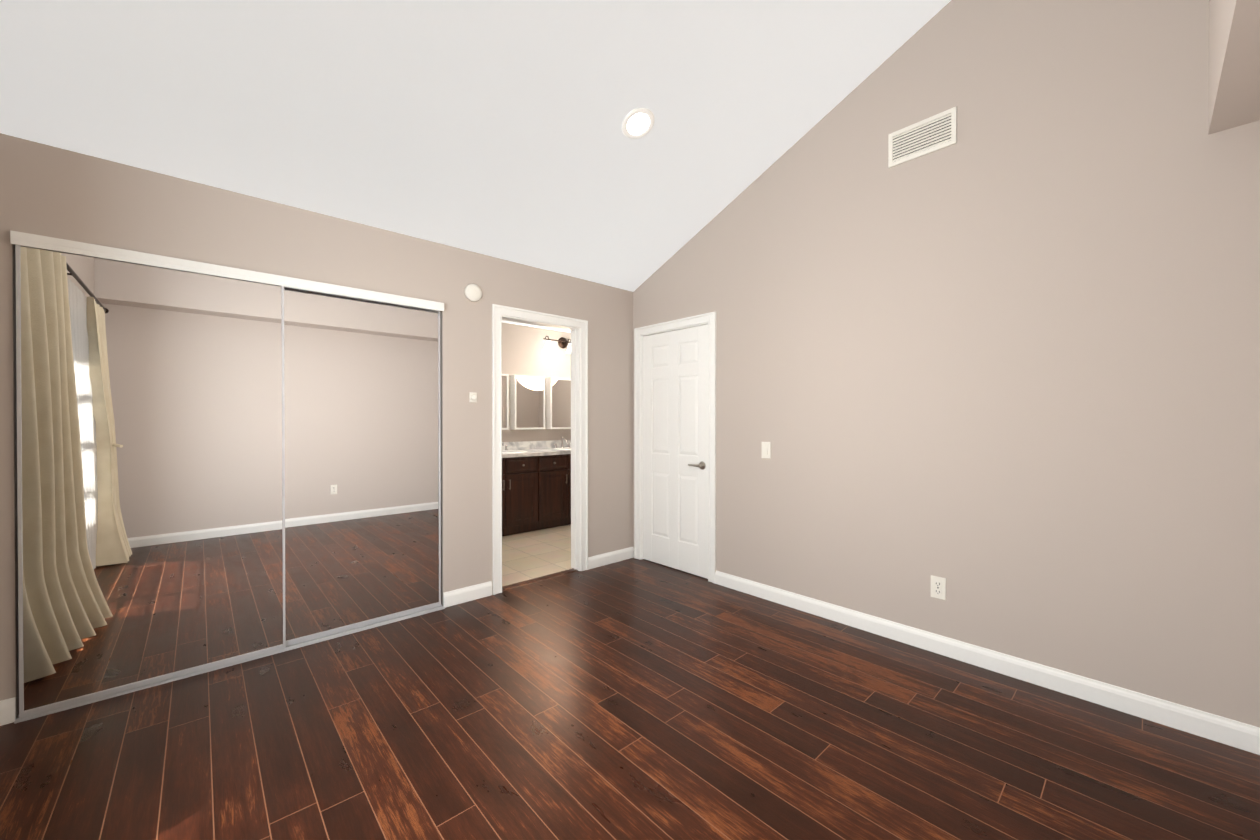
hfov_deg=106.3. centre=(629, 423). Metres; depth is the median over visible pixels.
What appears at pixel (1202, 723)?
baseboard
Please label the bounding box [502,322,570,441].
wall
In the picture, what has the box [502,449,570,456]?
countertop
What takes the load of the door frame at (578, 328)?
attached to the wall at (58, 193)
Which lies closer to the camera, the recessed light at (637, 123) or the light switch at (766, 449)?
the recessed light at (637, 123)
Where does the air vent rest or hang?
in the wall at (997, 364)
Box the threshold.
[502,568,577,590]
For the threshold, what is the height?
0.007 m
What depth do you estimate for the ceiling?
2.35 m
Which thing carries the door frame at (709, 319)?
attached to the wall at (997, 364)
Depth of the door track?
2.37 m
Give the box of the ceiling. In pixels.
[0,0,950,332]
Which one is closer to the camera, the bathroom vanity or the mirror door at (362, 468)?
the mirror door at (362, 468)
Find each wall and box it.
[0,133,632,717]
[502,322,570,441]
[633,0,1259,726]
[1208,0,1259,134]
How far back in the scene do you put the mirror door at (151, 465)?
2.21 m
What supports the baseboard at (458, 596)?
attached to the wall at (58, 193)
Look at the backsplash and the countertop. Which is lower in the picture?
the countertop
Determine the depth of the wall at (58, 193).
2.87 m
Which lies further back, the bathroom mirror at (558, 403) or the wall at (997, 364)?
the bathroom mirror at (558, 403)
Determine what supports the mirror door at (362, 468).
in the wall at (58, 193)
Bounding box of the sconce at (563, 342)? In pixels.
[543,336,570,352]
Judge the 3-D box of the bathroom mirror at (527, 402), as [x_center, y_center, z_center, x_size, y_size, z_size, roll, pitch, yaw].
[-1.264,-0.261,5.861,0.425,0.660,0.110,0,0,-42]
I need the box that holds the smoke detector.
[464,284,481,301]
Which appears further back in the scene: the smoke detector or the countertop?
the countertop
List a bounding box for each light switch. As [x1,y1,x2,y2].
[469,392,476,401]
[761,442,770,458]
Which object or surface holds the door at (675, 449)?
in the wall at (997, 364)
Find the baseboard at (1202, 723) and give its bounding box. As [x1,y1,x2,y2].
[715,570,1259,754]
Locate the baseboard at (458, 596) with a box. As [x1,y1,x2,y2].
[443,581,491,607]
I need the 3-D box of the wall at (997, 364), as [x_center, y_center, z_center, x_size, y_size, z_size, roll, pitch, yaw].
[1.334,-0.783,2.998,0.120,4.041,3.740,0,0,-42]
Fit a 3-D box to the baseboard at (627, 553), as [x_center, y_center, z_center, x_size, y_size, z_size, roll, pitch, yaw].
[-0.160,1.180,4.170,0.525,0.100,0.014,0,0,-42]
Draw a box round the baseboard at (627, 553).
[588,547,633,569]
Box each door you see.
[15,245,285,717]
[284,286,440,644]
[643,324,707,578]
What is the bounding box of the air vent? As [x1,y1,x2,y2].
[888,107,956,167]
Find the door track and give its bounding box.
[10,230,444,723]
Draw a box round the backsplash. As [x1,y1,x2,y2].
[502,441,570,448]
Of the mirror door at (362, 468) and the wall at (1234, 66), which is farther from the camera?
the mirror door at (362, 468)
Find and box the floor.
[0,524,1259,839]
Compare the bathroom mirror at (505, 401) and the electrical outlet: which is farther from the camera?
the bathroom mirror at (505, 401)
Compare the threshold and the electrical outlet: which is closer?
the electrical outlet
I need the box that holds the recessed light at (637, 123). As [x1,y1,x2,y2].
[622,107,654,138]
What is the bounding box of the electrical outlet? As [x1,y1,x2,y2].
[931,575,945,599]
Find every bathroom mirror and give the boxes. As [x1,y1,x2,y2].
[502,374,508,429]
[510,375,544,429]
[546,377,570,428]
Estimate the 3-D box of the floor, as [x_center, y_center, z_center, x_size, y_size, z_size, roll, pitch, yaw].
[-0.310,1.287,2.980,5.190,0.100,5.910,0,0,-42]
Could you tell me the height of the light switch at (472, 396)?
0.070 m
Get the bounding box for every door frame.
[492,304,587,594]
[634,312,715,583]
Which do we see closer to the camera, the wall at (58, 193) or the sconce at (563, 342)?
the wall at (58, 193)
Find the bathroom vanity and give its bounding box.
[502,453,570,535]
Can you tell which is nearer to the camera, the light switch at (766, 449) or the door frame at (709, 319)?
the light switch at (766, 449)

